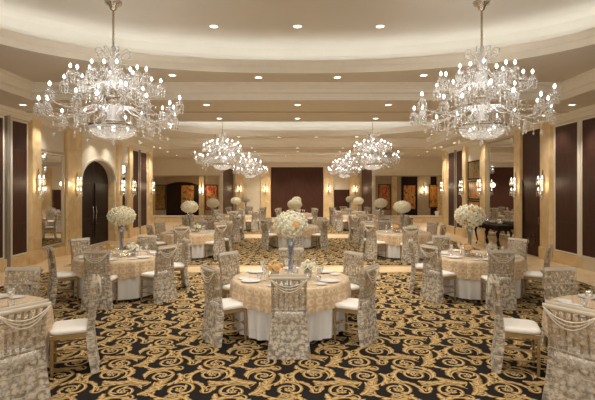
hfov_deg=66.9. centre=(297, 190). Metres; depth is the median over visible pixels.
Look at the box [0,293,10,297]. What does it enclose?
dinner plate
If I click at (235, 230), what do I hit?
banquet chair
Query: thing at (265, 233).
banquet chair
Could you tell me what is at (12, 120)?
trim
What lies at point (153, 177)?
trim
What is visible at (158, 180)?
wall
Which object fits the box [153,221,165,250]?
banquet chair
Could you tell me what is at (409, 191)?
painting
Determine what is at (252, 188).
wall
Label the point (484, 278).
seat cushion
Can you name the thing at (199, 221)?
banquet chair
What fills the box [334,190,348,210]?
door
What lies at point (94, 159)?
trim
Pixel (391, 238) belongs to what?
champagne overlay
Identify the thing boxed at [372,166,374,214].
trim
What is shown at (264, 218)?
banquet chair
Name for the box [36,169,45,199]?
wall sconce
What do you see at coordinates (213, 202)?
bouquet
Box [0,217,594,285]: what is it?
floor
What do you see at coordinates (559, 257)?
baseboard
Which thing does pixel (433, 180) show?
trim
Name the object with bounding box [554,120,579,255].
trim
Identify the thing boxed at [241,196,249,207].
bouquet
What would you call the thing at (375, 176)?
trim
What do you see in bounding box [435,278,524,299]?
banquet table
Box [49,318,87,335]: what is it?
seat cushion
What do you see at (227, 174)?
wall panel
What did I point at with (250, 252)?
carpet
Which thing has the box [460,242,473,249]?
posy
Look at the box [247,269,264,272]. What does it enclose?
dinner plate
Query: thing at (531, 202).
door
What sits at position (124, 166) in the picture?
wall mirror
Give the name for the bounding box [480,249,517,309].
banquet chair
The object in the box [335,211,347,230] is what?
banquet chair
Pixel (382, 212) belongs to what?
banquet chair
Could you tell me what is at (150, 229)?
banquet chair
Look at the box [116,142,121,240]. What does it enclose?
trim
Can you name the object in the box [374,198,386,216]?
bouquet
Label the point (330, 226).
carpet
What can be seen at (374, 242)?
banquet chair
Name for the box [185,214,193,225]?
banquet chair
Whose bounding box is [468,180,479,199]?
painting
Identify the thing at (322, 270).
dinner plate
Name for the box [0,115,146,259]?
wall
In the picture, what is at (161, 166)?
wall
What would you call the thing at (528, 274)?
seat cushion
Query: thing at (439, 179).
trim
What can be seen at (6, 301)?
champagne overlay
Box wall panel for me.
[13,121,26,254]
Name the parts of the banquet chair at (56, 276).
post, seat frame, leg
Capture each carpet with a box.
[0,272,594,399]
[68,238,482,264]
[178,222,416,233]
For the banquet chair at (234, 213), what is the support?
on the carpet at (330, 226)
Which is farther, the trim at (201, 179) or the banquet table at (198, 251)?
the trim at (201, 179)
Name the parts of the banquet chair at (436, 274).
seat frame, leg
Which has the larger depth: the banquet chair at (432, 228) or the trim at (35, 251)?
the banquet chair at (432, 228)
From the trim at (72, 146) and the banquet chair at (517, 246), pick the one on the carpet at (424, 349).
the banquet chair at (517, 246)
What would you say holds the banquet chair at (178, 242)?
on the carpet at (250, 252)
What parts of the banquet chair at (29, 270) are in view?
post, cross rail, post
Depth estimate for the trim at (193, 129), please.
19.96 m
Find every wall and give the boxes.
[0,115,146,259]
[153,158,221,175]
[155,177,218,214]
[233,165,361,210]
[373,158,441,175]
[376,177,429,214]
[448,115,594,271]
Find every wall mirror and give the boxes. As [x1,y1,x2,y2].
[41,151,64,248]
[122,164,127,230]
[487,135,513,237]
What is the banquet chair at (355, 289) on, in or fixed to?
on the carpet at (424, 349)
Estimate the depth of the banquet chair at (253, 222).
22.34 m
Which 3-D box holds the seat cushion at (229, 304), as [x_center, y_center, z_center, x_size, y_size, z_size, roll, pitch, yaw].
[-0.940,1.504,6.025,0.408,0.063,0.438,0,0,-34]
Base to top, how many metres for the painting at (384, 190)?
1.750 m
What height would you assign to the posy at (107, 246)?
0.269 m
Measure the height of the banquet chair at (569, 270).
1.014 m
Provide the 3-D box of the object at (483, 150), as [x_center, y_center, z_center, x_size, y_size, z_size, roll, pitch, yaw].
[7.285,-0.045,17.550,0.230,4.090,0.540,0,0,0]
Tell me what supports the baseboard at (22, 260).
attached to the wall at (95, 148)
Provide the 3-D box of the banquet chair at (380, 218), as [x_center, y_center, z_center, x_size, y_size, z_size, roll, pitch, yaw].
[3.275,1.486,16.960,0.522,1.014,0.512,0,0,3]
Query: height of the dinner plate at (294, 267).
0.015 m
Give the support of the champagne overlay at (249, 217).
on the banquet table at (248, 224)
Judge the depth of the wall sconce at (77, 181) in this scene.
14.57 m
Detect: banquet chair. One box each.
[0,298,51,399]
[4,267,43,296]
[45,245,78,304]
[49,274,100,378]
[68,237,90,288]
[80,249,117,309]
[137,235,157,250]
[140,244,176,303]
[145,225,166,252]
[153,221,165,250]
[166,238,190,290]
[173,226,191,262]
[181,216,192,229]
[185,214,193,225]
[195,220,207,229]
[200,263,246,347]
[203,217,214,229]
[204,224,226,259]
[215,214,225,220]
[216,250,239,314]
[220,222,232,251]
[225,216,240,241]
[229,211,237,222]
[236,209,244,213]
[237,214,244,238]
[241,208,248,214]
[246,211,258,230]
[255,207,264,224]
[257,210,260,228]
[260,219,277,248]
[263,217,271,242]
[267,274,310,359]
[278,247,303,266]
[287,235,301,246]
[307,209,317,225]
[311,219,328,249]
[317,217,326,243]
[329,207,334,222]
[331,207,340,223]
[333,210,340,229]
[333,263,378,347]
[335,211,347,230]
[343,250,366,298]
[346,209,353,214]
[348,215,357,239]
[352,216,366,242]
[356,211,364,223]
[359,222,374,253]
[363,214,373,220]
[364,224,386,259]
[376,211,383,220]
[378,220,390,229]
[379,217,390,229]
[400,214,408,225]
[400,226,419,262]
[401,216,413,229]
[408,238,432,291]
[420,244,455,303]
[426,224,446,257]
[427,221,438,251]
[431,235,450,250]
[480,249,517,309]
[489,274,540,376]
[507,237,529,288]
[521,244,552,300]
[540,267,577,346]
[542,299,594,399]
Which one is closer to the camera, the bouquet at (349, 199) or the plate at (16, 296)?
the plate at (16, 296)
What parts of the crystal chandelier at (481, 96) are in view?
candle arm, candle arm, candle arm, candle arm, candle arm, candle arm, candle arm, candle arm, candle arm, candle arm, candle arm, candle arm, candle arm, candle arm, chain, glass stem, candle arm, candle arm, candle arm, candle arm, candle arm, candle arm, candle arm, candle arm, candle arm, candle arm, candle arm, candle arm, candle arm, candle arm, candle arm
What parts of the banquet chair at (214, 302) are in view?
post, post, seat frame, leg, leg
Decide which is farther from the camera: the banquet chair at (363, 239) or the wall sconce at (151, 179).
the wall sconce at (151, 179)
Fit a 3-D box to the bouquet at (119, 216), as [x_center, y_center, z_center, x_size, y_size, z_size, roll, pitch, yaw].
[-3.418,0.707,8.752,0.539,0.849,0.538,0,0,45]
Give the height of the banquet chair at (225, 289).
1.014 m
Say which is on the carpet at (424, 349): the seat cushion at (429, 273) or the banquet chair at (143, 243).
the banquet chair at (143, 243)
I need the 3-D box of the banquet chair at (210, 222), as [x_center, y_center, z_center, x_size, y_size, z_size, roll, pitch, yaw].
[-3.363,1.486,17.160,0.522,1.014,0.512,0,0,-5]
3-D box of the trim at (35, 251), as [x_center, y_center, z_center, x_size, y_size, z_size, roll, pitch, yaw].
[-7.285,-0.045,12.440,0.230,4.090,0.460,0,0,0]
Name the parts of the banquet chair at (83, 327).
leg, leg, seat frame, post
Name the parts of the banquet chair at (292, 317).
post, post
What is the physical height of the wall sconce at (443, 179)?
0.930 m
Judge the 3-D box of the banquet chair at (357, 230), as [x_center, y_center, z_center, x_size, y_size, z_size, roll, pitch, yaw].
[2.428,1.486,17.479,0.512,1.014,0.522,0,0,-30]
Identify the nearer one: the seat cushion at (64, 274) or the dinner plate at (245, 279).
the dinner plate at (245, 279)
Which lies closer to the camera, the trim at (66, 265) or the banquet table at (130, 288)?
the banquet table at (130, 288)
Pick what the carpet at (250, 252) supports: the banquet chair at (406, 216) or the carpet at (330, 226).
the banquet chair at (406, 216)
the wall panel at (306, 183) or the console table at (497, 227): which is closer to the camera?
the console table at (497, 227)
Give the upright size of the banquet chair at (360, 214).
1.014 m
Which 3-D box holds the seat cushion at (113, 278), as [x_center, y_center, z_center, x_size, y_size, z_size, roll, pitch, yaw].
[-3.368,1.504,7.761,0.438,0.063,0.408,0,0,-1]
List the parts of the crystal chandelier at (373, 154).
glass stem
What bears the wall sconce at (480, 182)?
attached to the wall at (588, 264)
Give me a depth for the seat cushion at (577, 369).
3.94 m
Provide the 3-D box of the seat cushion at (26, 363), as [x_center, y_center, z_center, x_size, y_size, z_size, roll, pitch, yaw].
[-2.605,1.504,4.061,0.408,0.063,0.438,0,0,32]
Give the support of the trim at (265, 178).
attached to the wall at (252, 188)
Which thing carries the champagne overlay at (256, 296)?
on the banquet table at (320, 324)
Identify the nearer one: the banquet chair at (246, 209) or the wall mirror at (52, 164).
the wall mirror at (52, 164)
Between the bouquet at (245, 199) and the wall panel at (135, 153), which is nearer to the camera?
the wall panel at (135, 153)
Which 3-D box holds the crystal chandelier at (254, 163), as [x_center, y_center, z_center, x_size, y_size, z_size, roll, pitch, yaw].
[-3.071,-1.945,29.302,2.228,2.410,2.327,0,0,14]
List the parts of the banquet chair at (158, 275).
leg, seat frame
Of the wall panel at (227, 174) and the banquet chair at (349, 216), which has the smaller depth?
the banquet chair at (349, 216)
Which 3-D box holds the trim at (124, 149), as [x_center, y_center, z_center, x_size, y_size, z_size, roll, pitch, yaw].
[-7.310,-1.530,18.915,0.080,0.700,0.750,0,0,0]
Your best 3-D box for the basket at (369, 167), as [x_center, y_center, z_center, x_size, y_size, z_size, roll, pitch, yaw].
[3.070,-0.970,18.400,0.758,0.200,0.755,0,0,-19]
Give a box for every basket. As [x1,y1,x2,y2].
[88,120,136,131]
[88,124,136,139]
[213,163,231,165]
[213,164,231,169]
[363,164,381,169]
[457,120,506,131]
[458,124,506,139]
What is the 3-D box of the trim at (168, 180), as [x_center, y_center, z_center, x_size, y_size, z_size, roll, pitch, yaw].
[-7.850,-0.675,30.625,2.300,0.510,0.250,0,0,0]
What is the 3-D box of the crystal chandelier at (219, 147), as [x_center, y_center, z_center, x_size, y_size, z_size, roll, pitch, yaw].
[-3.071,-1.945,18.402,2.228,2.410,2.327,0,0,26]
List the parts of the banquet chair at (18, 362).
cross rail, cross rail, seat frame, post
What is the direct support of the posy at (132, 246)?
on the champagne overlay at (123, 267)
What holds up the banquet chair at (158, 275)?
on the carpet at (424, 349)
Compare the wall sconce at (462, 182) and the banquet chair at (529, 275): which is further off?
the wall sconce at (462, 182)
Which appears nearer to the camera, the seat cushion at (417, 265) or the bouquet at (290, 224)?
the bouquet at (290, 224)
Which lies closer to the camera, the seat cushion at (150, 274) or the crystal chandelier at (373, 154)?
the seat cushion at (150, 274)
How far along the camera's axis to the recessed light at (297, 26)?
8.59 m
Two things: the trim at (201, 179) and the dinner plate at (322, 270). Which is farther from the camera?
the trim at (201, 179)
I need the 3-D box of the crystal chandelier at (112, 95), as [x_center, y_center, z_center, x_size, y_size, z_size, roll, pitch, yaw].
[-3.070,-1.945,7.503,2.228,2.410,2.327,0,0,39]
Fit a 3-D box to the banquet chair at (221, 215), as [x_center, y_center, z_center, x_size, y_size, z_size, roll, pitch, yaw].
[-3.346,1.486,19.239,0.522,1.014,0.512,0,0,6]
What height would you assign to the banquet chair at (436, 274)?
1.014 m
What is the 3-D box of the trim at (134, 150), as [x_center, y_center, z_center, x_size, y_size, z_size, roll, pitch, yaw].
[-7.310,-0.080,20.225,0.080,3.510,0.820,0,0,0]
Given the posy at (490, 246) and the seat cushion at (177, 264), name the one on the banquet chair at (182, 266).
the seat cushion at (177, 264)
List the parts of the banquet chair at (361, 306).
leg, leg, seat frame, post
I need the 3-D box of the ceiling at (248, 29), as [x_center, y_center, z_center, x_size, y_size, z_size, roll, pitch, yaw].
[0.000,-2.917,6.500,11.426,0.465,6.804,0,0,0]
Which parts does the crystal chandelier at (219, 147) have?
glass stem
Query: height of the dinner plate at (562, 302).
0.015 m
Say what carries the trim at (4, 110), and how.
attached to the wall at (95, 148)
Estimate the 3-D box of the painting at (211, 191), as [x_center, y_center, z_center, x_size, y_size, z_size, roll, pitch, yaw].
[-5.880,0.420,30.780,0.840,1.700,0.040,0,0,0]
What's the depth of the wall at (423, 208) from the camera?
30.80 m
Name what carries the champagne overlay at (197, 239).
on the banquet table at (198, 251)
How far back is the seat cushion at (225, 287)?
7.00 m
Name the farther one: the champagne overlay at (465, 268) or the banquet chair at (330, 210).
the banquet chair at (330, 210)
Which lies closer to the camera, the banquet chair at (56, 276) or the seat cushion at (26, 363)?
the seat cushion at (26, 363)
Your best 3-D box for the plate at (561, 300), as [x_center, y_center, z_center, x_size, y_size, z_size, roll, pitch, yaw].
[3.015,1.240,5.075,0.162,0.010,0.160,0,0,0]
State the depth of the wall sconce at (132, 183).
19.48 m
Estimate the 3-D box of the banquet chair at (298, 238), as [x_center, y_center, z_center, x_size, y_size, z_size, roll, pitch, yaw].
[-0.099,1.486,15.058,0.522,1.014,0.512,0,0,-1]
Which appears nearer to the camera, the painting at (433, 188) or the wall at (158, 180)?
the painting at (433, 188)
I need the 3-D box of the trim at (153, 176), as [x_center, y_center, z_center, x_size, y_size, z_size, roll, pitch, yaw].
[-7.535,-0.960,28.870,5.330,0.060,0.060,0,0,0]
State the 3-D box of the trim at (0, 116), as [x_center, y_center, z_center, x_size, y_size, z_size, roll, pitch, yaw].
[-7.310,-0.080,10.310,0.080,3.510,1.690,0,0,0]
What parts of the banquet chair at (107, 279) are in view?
leg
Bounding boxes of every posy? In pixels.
[100,242,113,249]
[126,242,138,249]
[267,260,283,270]
[299,259,315,269]
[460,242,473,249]
[484,242,497,249]
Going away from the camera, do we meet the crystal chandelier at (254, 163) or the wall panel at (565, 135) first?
the wall panel at (565, 135)
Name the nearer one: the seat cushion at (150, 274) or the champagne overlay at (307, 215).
the seat cushion at (150, 274)
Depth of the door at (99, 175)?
17.18 m
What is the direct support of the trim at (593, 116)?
attached to the wall at (588, 264)
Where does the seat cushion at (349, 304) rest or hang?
on the banquet chair at (361, 306)
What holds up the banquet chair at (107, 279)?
on the carpet at (424, 349)
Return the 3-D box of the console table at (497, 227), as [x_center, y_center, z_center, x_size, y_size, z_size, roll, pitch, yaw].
[6.950,1.571,16.050,0.565,0.842,2.160,0,0,0]
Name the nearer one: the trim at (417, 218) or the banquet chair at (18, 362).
the banquet chair at (18, 362)
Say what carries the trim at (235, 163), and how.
attached to the wall at (252, 188)
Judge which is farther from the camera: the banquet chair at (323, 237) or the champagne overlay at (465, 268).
the banquet chair at (323, 237)
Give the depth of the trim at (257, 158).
32.14 m
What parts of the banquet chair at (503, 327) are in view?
post, seat frame, leg, leg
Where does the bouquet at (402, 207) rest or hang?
in the vase
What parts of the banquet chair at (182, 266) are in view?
seat frame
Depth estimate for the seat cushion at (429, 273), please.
8.11 m
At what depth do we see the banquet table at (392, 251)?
13.04 m
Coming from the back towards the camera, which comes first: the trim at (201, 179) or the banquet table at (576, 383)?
the trim at (201, 179)
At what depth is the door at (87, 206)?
16.17 m
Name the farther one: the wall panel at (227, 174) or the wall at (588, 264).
the wall panel at (227, 174)
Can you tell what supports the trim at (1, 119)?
attached to the wall at (95, 148)
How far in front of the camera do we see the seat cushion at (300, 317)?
5.33 m
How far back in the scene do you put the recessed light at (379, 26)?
8.61 m
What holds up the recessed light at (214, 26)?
in the ceiling at (248, 29)
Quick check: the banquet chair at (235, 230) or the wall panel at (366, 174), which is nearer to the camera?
the banquet chair at (235, 230)
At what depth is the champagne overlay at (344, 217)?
22.46 m
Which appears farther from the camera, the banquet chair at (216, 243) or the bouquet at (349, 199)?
the bouquet at (349, 199)
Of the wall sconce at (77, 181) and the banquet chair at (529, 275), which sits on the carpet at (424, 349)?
the banquet chair at (529, 275)
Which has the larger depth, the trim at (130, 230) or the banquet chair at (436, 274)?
the trim at (130, 230)
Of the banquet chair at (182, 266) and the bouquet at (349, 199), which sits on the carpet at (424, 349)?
the banquet chair at (182, 266)
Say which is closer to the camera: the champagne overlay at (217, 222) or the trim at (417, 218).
the champagne overlay at (217, 222)
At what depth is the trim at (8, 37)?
9.03 m
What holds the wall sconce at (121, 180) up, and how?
attached to the wall at (95, 148)
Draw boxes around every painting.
[155,185,165,209]
[181,185,194,203]
[205,185,217,209]
[378,184,390,209]
[403,185,415,209]
[429,184,437,207]
[468,160,479,179]
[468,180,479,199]
[468,200,479,206]
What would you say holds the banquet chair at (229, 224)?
on the carpet at (250, 252)
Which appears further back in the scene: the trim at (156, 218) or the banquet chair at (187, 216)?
the trim at (156, 218)
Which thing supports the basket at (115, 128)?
on the crystal chandelier at (112, 95)
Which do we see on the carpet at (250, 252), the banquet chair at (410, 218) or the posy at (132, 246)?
the banquet chair at (410, 218)
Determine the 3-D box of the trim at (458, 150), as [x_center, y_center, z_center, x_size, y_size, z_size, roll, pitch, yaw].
[7.310,-0.080,20.225,0.080,3.510,0.820,0,0,0]
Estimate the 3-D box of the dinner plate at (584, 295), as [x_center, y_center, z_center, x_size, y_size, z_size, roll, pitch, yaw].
[3.431,1.236,5.254,0.280,0.015,0.280,0,0,0]
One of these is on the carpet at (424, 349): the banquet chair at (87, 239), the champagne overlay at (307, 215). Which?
the banquet chair at (87, 239)
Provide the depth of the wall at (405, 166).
28.90 m
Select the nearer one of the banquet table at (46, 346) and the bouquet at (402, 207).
the banquet table at (46, 346)
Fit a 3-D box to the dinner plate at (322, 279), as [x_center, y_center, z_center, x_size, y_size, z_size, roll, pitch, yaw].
[0.443,1.236,6.211,0.280,0.015,0.280,0,0,0]
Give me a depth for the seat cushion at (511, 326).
4.90 m
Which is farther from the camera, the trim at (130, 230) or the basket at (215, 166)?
the trim at (130, 230)
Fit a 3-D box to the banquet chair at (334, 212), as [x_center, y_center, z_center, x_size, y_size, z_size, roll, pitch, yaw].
[2.119,1.486,23.287,0.512,1.014,0.522,0,0,16]
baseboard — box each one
[0,227,147,272]
[447,226,580,268]
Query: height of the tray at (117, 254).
0.018 m
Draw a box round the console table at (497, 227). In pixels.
[474,221,512,249]
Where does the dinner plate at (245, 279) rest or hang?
on the champagne overlay at (256, 296)
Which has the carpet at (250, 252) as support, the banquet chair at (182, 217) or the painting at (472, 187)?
the banquet chair at (182, 217)
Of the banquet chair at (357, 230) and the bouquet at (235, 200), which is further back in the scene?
the bouquet at (235, 200)
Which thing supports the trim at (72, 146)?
attached to the wall at (95, 148)
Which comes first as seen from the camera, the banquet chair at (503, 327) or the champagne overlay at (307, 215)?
the banquet chair at (503, 327)
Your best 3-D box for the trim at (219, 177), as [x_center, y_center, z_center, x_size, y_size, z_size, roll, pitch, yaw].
[-5.200,0.500,30.740,0.340,3.000,0.120,0,0,0]
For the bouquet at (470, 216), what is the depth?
8.58 m
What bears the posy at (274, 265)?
on the champagne overlay at (256, 296)
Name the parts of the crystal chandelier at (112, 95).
candle arm, candle arm, candle arm, candle arm, candle arm, candle arm, candle arm, candle arm, candle arm, candle arm, candle arm, candle arm, candle arm, candle arm, candle arm, glass stem, chain, candle arm, candle arm, candle arm, candle arm, candle arm, candle arm, candle arm, candle arm, candle arm, candle arm, candle arm, candle arm, candle arm, candle arm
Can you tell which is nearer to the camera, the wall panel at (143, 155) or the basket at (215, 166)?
the basket at (215, 166)
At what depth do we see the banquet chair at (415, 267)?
8.87 m
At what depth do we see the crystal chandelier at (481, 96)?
7.30 m
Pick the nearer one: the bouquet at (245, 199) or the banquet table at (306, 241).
the banquet table at (306, 241)
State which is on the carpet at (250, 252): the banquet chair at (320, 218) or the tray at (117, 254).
the banquet chair at (320, 218)
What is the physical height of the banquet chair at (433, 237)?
1.014 m
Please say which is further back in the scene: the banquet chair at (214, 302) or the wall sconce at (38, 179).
the wall sconce at (38, 179)
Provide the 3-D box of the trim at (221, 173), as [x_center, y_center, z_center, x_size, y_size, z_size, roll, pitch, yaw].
[-4.875,0.125,28.885,0.150,3.750,0.130,0,0,0]
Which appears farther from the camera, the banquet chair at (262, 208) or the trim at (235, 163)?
the trim at (235, 163)
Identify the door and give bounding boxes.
[82,162,93,245]
[92,161,107,244]
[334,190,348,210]
[524,182,539,255]
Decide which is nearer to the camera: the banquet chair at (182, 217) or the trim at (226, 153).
the banquet chair at (182, 217)
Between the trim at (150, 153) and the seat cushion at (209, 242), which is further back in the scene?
the trim at (150, 153)
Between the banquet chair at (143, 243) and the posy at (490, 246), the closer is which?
the posy at (490, 246)
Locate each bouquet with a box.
[106,206,136,248]
[181,200,198,227]
[206,198,219,216]
[231,197,240,210]
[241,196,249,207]
[273,210,307,268]
[287,199,301,211]
[346,196,353,205]
[353,197,363,213]
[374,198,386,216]
[393,200,410,227]
[454,204,485,244]
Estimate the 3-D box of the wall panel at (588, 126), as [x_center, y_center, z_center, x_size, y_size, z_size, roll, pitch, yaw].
[7.314,-0.080,10.600,0.072,3.440,1.800,0,0,0]
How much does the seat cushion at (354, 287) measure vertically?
0.063 m
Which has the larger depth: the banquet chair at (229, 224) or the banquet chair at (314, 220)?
the banquet chair at (314, 220)
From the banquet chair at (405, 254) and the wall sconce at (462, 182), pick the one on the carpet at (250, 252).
the banquet chair at (405, 254)
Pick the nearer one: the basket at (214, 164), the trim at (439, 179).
the basket at (214, 164)
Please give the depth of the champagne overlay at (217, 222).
17.61 m
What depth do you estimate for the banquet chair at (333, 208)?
26.85 m
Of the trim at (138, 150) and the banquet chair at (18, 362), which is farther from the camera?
the trim at (138, 150)
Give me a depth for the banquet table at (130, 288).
8.10 m
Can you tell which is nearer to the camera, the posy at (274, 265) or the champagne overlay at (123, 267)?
the posy at (274, 265)
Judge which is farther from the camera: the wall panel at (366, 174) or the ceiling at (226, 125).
the wall panel at (366, 174)
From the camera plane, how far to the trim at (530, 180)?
14.50 m
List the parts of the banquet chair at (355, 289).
post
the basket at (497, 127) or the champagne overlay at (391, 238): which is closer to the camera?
the basket at (497, 127)
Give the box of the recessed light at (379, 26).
[375,24,385,28]
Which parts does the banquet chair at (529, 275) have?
leg, seat frame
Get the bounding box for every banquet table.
[1,327,48,388]
[74,277,165,299]
[167,239,212,258]
[234,309,344,341]
[243,222,249,229]
[273,236,317,247]
[343,222,355,229]
[379,237,429,258]
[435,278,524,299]
[548,338,593,392]
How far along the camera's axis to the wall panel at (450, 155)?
21.27 m
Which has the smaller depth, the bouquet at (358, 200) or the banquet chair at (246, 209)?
the bouquet at (358, 200)
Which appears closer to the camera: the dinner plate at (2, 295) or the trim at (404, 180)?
the dinner plate at (2, 295)
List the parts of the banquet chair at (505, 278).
leg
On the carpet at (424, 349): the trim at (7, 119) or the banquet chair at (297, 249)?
the banquet chair at (297, 249)
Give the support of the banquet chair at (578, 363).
on the carpet at (424, 349)
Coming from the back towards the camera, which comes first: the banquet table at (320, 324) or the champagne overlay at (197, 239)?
the champagne overlay at (197, 239)
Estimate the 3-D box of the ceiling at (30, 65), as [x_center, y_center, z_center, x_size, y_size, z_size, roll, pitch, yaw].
[0.000,-2.285,15.650,21.200,0.390,37.300,0,0,0]
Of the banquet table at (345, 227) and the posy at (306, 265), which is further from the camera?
the banquet table at (345, 227)
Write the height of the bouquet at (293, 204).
0.846 m
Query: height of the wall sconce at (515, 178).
0.930 m
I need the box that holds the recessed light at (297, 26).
[292,24,302,28]
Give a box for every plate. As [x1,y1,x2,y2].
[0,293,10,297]
[9,295,24,297]
[241,278,260,281]
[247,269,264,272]
[283,266,299,269]
[317,269,334,272]
[320,278,339,281]
[557,299,572,301]
[562,302,583,306]
[577,293,594,298]
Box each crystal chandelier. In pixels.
[32,0,183,145]
[193,122,250,172]
[232,154,267,179]
[327,153,361,179]
[344,122,399,172]
[409,0,560,146]
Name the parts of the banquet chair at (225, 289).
post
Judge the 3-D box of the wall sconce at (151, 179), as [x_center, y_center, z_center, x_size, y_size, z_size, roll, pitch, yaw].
[-7.112,-0.175,22.100,0.197,0.930,0.324,0,0,0]
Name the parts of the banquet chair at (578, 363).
post, seat frame, cross rail, cross rail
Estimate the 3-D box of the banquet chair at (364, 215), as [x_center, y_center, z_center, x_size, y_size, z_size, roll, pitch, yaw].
[3.078,1.486,19.011,0.522,1.014,0.512,0,0,-14]
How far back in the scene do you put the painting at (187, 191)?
30.72 m
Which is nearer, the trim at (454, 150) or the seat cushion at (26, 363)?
the seat cushion at (26, 363)
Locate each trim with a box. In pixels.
[0,27,594,72]
[0,104,153,151]
[0,116,3,258]
[0,118,2,257]
[4,115,10,266]
[11,119,27,256]
[27,112,567,112]
[28,118,42,264]
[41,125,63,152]
[63,265,531,266]
[64,128,82,254]
[82,158,116,181]
[109,122,489,146]
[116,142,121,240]
[122,146,127,162]
[127,145,133,237]
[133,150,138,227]
[134,150,138,228]
[138,150,140,233]
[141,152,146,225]
[147,150,153,230]
[153,176,219,176]
[153,177,154,214]
[153,215,212,221]
[158,122,435,135]
[165,177,198,184]
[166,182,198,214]
[188,153,406,161]
[199,177,203,214]
[219,177,219,209]
[220,168,222,213]
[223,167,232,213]
[226,153,368,154]
[233,163,361,166]
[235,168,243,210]
[261,168,270,216]
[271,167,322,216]
[323,168,333,217]
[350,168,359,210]
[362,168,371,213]
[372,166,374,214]
[375,176,441,176]
[375,215,441,221]
[391,177,396,214]
[401,177,416,214]
[430,177,436,214]
[437,177,441,214]
[441,104,594,151]
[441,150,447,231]
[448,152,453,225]
[454,150,456,233]
[456,150,460,228]
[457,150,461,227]
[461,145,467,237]
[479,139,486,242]
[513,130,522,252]
[522,179,539,252]
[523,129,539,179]
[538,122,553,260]
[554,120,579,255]
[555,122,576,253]
[581,116,594,258]
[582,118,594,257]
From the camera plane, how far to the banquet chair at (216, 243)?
13.02 m
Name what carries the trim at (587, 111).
attached to the wall at (588, 264)
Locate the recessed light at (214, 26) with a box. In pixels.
[208,24,218,28]
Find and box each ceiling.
[0,0,594,59]
[0,44,594,162]
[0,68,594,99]
[176,122,424,129]
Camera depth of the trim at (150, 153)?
21.91 m
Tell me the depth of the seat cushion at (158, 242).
12.95 m
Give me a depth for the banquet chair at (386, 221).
14.87 m
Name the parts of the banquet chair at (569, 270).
post, post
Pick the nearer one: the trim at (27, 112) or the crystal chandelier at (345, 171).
the trim at (27, 112)
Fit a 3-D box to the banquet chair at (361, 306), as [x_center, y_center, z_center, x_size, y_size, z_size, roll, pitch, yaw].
[0.784,1.486,6.000,0.512,1.014,0.522,0,0,30]
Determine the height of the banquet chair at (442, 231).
1.014 m
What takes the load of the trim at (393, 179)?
attached to the wall at (423, 208)
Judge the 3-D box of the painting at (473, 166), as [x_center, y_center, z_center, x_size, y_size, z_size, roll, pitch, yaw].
[7.280,-0.860,18.550,0.040,0.780,1.300,0,0,0]
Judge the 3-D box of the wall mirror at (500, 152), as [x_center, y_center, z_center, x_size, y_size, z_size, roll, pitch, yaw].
[7.290,-0.150,16.150,0.080,3.500,2.220,0,0,0]
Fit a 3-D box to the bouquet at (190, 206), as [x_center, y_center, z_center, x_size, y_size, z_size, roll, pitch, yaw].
[-3.279,0.708,13.698,0.537,0.846,0.538,0,0,-42]
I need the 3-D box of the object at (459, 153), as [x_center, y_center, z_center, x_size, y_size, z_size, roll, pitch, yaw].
[7.314,-0.080,20.225,0.072,3.440,0.750,0,0,0]
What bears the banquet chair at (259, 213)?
on the carpet at (330, 226)
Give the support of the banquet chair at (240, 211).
on the carpet at (330, 226)
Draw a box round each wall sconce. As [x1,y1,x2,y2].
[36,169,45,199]
[75,172,82,198]
[120,175,125,196]
[131,177,136,196]
[151,179,152,196]
[442,179,443,196]
[458,176,463,196]
[476,176,481,196]
[510,172,516,198]
[536,170,544,199]
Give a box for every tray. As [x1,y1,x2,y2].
[113,253,128,256]
[464,253,485,256]
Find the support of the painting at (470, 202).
attached to the wall at (588, 264)
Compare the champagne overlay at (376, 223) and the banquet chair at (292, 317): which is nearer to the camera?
the banquet chair at (292, 317)
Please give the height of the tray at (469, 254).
0.018 m
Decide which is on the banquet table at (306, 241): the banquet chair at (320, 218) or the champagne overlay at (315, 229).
the champagne overlay at (315, 229)
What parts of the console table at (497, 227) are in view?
leg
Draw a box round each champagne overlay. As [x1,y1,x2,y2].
[0,295,53,350]
[71,250,168,279]
[159,230,217,245]
[191,221,234,229]
[219,215,251,222]
[229,268,350,313]
[270,225,319,236]
[301,213,311,218]
[342,215,374,222]
[363,221,402,230]
[373,230,431,245]
[430,250,527,279]
[542,295,594,349]
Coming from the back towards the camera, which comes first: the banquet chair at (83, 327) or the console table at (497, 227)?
the console table at (497, 227)
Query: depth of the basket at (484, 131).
7.30 m
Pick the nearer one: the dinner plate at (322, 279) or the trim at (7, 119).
the dinner plate at (322, 279)
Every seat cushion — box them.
[0,348,36,368]
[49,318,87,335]
[52,271,76,278]
[87,275,117,281]
[141,271,170,277]
[154,241,165,244]
[167,262,184,267]
[205,241,221,243]
[210,298,242,310]
[222,284,229,290]
[271,307,306,319]
[335,298,370,310]
[350,283,358,290]
[415,263,428,268]
[426,270,455,276]
[481,275,508,281]
[498,318,540,334]
[523,270,542,277]
[554,349,594,371]
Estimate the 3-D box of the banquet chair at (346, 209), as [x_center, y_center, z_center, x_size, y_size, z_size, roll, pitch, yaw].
[2.869,1.486,24.011,0.522,1.014,0.512,0,0,-13]

